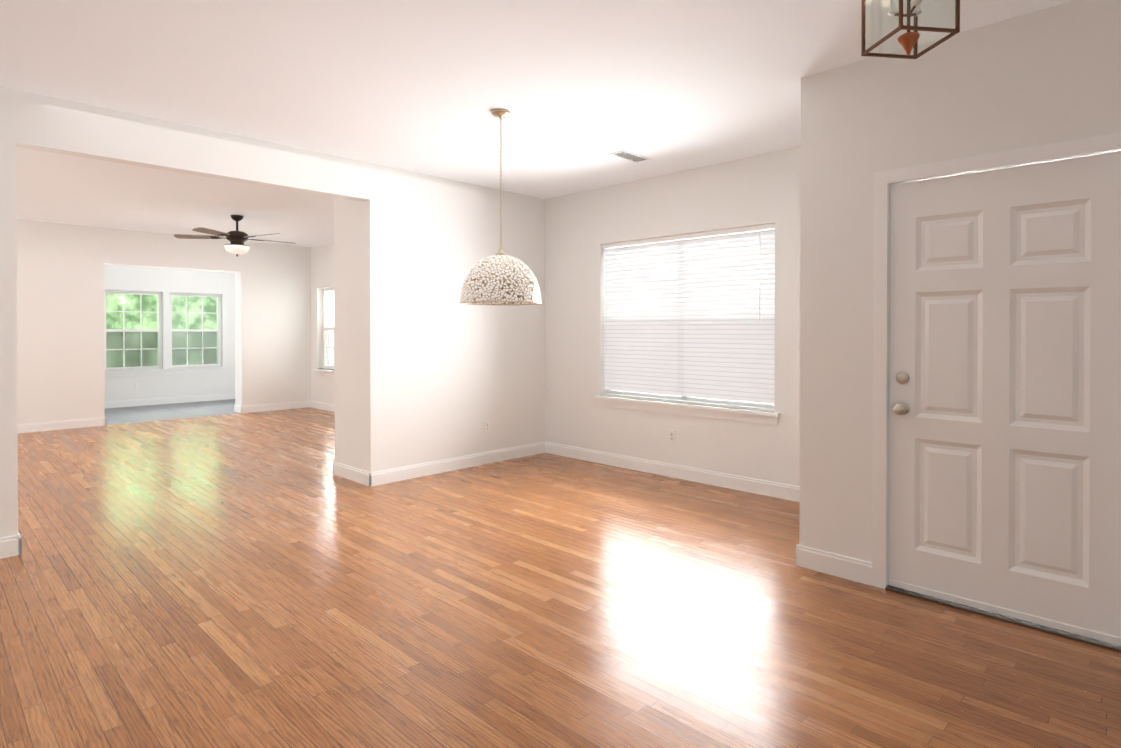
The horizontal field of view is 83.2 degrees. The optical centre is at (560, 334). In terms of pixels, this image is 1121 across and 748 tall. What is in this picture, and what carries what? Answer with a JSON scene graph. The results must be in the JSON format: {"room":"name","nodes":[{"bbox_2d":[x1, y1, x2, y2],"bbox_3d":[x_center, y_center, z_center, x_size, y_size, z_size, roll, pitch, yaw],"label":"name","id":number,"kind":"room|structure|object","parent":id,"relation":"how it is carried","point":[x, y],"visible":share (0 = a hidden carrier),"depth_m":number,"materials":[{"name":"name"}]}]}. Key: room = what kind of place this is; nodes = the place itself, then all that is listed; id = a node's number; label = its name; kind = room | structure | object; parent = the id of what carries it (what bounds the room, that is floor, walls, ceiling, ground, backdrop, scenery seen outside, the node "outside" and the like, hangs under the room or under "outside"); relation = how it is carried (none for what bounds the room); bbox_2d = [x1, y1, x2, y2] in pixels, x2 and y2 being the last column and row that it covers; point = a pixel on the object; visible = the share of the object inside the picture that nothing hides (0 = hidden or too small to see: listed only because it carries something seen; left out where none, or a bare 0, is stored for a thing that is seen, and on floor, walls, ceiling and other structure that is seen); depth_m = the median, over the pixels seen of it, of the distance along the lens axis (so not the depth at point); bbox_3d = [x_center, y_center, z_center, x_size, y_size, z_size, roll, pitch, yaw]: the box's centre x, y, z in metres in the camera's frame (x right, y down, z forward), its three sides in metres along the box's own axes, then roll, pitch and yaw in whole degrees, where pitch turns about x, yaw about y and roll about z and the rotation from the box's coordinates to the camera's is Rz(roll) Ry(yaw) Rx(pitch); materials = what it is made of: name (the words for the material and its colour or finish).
{"room":"dining room","nodes":[
{"label":"dining room","id":0,"kind":"room"},
{"bbox_2d":[16,219,310,423],"bbox_3d":[-7.019,-0.105,8.260,0.300,2.740,7.520,0,1,44],"label":"wall","id":1,"kind":"structure","parent":0,"point":[60,316],"depth_m":8.74,"materials":[{"name":"white paint"}]},
{"bbox_2d":[104,265,234,401],"bbox_3d":[-8.631,-0.117,9.830,0.200,2.740,7.520,0,1,44],"label":"wall","id":2,"kind":"structure","parent":0,"point":[166,282],"depth_m":11.38,"materials":[{"name":"white paint"}]},
{"bbox_2d":[133,382,137,388],"bbox_3d":[-7.377,0.884,10.975,0.010,0.115,0.070,0,1,44],"label":"outlet","id":3,"kind":"object","parent":2,"relation":"attached to","point":[135,385],"visible":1,"depth_m":10.97,"materials":[{"name":"white plastic"}]},
{"bbox_2d":[104,290,220,370],"bbox_3d":[-7.146,-0.074,11.406,0.070,1.370,1.850,0,1,44],"label":"sunroom window","id":4,"kind":"structure","parent":2,"relation":"in","point":[158,330],"depth_m":11.33,"materials":[{"name":"white paint"}]},
{"bbox_2d":[104,366,225,376],"bbox_3d":[-7.070,0.659,11.337,0.145,0.095,1.950,0,1,44],"label":"window sill","id":5,"kind":"structure","parent":2,"relation":"attached to","point":[200,369],"depth_m":11.25,"materials":[{"name":"white paint"}]},
{"bbox_2d":[105,399,237,424],"bbox_3d":[-7.790,1.309,9.056,2.500,0.100,7.870,0,1,44],"label":"floor","id":6,"kind":"structure","parent":0,"point":[132,414],"depth_m":10.26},
{"bbox_2d":[0,86,544,537],"bbox_3d":[-3.025,-0.075,4.371,0.650,2.740,7.520,0,1,44],"label":"wall","id":7,"kind":"structure","parent":0,"point":[429,367],"depth_m":5.58,"materials":[{"name":"white paint"}]},
{"bbox_2d":[485,420,489,431],"bbox_3d":[-0.723,0.910,6.270,0.010,0.115,0.070,0,1,44],"label":"outlet","id":8,"kind":"object","parent":7,"relation":"attached to","point":[487,425],"visible":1,"depth_m":6.27,"materials":[{"name":"white plastic"}]},
{"bbox_2d":[0,0,1072,246],"bbox_3d":[-3.365,-1.498,4.727,14.850,0.100,7.870,0,1,44],"label":"ceiling","id":9,"kind":"structure","parent":0,"point":[580,90],"depth_m":3.61,"materials":[{"name":"white paint"}]},
{"bbox_2d":[174,215,295,256],"bbox_3d":[-3.966,-1.217,7.872,1.378,0.510,1.324,0,1,44],"label":"ceiling fan","id":10,"kind":"object","parent":9,"relation":"hanging from","point":[237,239],"visible":1,"depth_m":7.75,"materials":[{"name":"brown wood"}]},
{"bbox_2d":[460,109,541,304],"bbox_3d":[-0.387,-0.821,4.100,0.532,1.244,0.532,0,1,44],"label":"dome pendant light","id":11,"kind":"object","parent":9,"relation":"hanging from","point":[500,277],"visible":1,"depth_m":3.92,"materials":[{"name":"white"}]},
{"bbox_2d":[608,150,650,162],"bbox_3d":[0.568,-1.447,5.148,0.160,0.009,0.360,0,1,44],"label":"ceiling vent","id":12,"kind":"object","parent":9,"relation":"in","point":[629,156],"visible":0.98,"depth_m":5.14,"materials":[{"name":"white metal"}]},
{"bbox_2d":[861,0,959,58],"bbox_3d":[1.039,-1.128,1.884,0.184,0.595,0.184,0,0,-7],"label":"pendant lantern","id":13,"kind":"object","parent":9,"relation":"hanging from","point":[908,41],"visible":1,"depth_m":1.88,"materials":[{"name":"brown metal"}]},
{"bbox_2d":[311,146,800,486],"bbox_3d":[-1.790,-0.107,8.556,11.780,2.740,0.200,0,1,44],"label":"wall","id":14,"kind":"structure","parent":0,"point":[582,228],"depth_m":5.84,"materials":[{"name":"white paint"}]},
{"bbox_2d":[313,368,334,375],"bbox_3d":[-3.750,0.626,10.370,1.050,0.095,0.145,0,1,44],"label":"window sill","id":15,"kind":"structure","parent":14,"relation":"attached to","point":[330,372],"depth_m":10.44,"materials":[{"name":"white paint"}]},
{"bbox_2d":[323,287,334,368],"bbox_3d":[-3.675,-0.102,10.441,0.950,1.360,0.070,0,1,44],"label":"living room window","id":16,"kind":"structure","parent":14,"relation":"in","point":[326,348],"depth_m":10.72,"materials":[{"name":"white paint"}]},
{"bbox_2d":[0,393,871,585],"bbox_3d":[-3.365,1.235,4.713,14.500,0.115,7.520,0,1,44],"label":"baseboard","id":17,"kind":"structure","parent":14,"relation":"attached to","point":[848,568],"depth_m":5.75,"materials":[{"name":"white paint"}]},
{"bbox_2d":[668,429,674,442],"bbox_3d":[1.003,0.915,5.699,0.070,0.115,0.010,0,1,44],"label":"electrical outlet","id":18,"kind":"object","parent":14,"relation":"attached to","point":[671,435],"visible":1,"depth_m":5.70,"materials":[{"name":"white plastic"}]},
{"bbox_2d":[594,395,779,424],"bbox_3d":[1.069,0.662,5.679,1.920,0.095,0.145,0,1,44],"label":"window sill","id":19,"kind":"structure","parent":14,"relation":"attached to","point":[744,415],"depth_m":5.52,"materials":[{"name":"white paint"}]},
{"bbox_2d":[603,223,774,411],"bbox_3d":[1.079,-0.141,5.683,1.796,1.504,0.074,0,1,44],"label":"window blind","id":20,"kind":"object","parent":14,"relation":"attached to","point":[690,315],"visible":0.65,"depth_m":5.59,"materials":[{"name":"white paint"}]},
{"bbox_2d":[607,390,773,407],"bbox_3d":[1.143,-0.141,5.749,1.820,1.510,0.070,0,1,44],"label":"dining room window","id":21,"kind":"structure","parent":14,"relation":"in","point":[741,403],"depth_m":5.66,"materials":[{"name":"white paint"}]},
{"bbox_2d":[0,407,1120,747],"bbox_3d":[-2.470,1.349,3.877,12.350,0.100,7.870,0,1,44],"label":"floor","id":22,"kind":"structure","parent":0,"point":[266,579],"depth_m":2.87,"materials":[{"name":"brown wood"}]},
{"bbox_2d":[799,0,1120,562],"bbox_3d":[2.498,-0.061,2.533,3.070,2.740,0.150,0,1,44],"label":"wall","id":23,"kind":"structure","parent":0,"point":[1049,75],"depth_m":3.29,"materials":[{"name":"white paint"}]},
{"bbox_2d":[872,132,1120,588],"bbox_3d":[2.050,0.236,2.963,1.050,2.140,0.162,0,1,44],"label":"door frame","id":24,"kind":"structure","parent":23,"relation":"attached to","point":[1076,148],"depth_m":3.23,"materials":[{"name":"white paint"}]},
{"bbox_2d":[885,585,1120,652],"bbox_3d":[2.047,1.300,2.968,0.918,0.011,0.170,0,1,44],"label":"sill","id":25,"kind":"structure","parent":23,"relation":"attached to","point":[1064,634],"depth_m":2.87,"materials":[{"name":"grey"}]},
{"bbox_2d":[889,151,1120,645],"bbox_3d":[2.008,0.264,2.921,0.910,2.055,0.113,0,1,44],"label":"door","id":26,"kind":"structure","parent":23,"relation":"in","point":[1005,410],"depth_m":2.89,"materials":[{"name":"white paint"}]},
{"label":"outside","id":27,"kind":"structure","parent":0,"visible":0},
{"bbox_2d":[106,293,216,367],"bbox_3d":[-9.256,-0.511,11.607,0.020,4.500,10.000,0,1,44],"label":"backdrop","id":28,"kind":"structure","parent":27,"point":[145,315],"depth_m":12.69,"materials":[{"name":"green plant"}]},
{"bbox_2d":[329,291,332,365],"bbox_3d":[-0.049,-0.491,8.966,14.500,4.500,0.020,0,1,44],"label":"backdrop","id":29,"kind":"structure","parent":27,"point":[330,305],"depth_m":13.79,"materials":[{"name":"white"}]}
]}

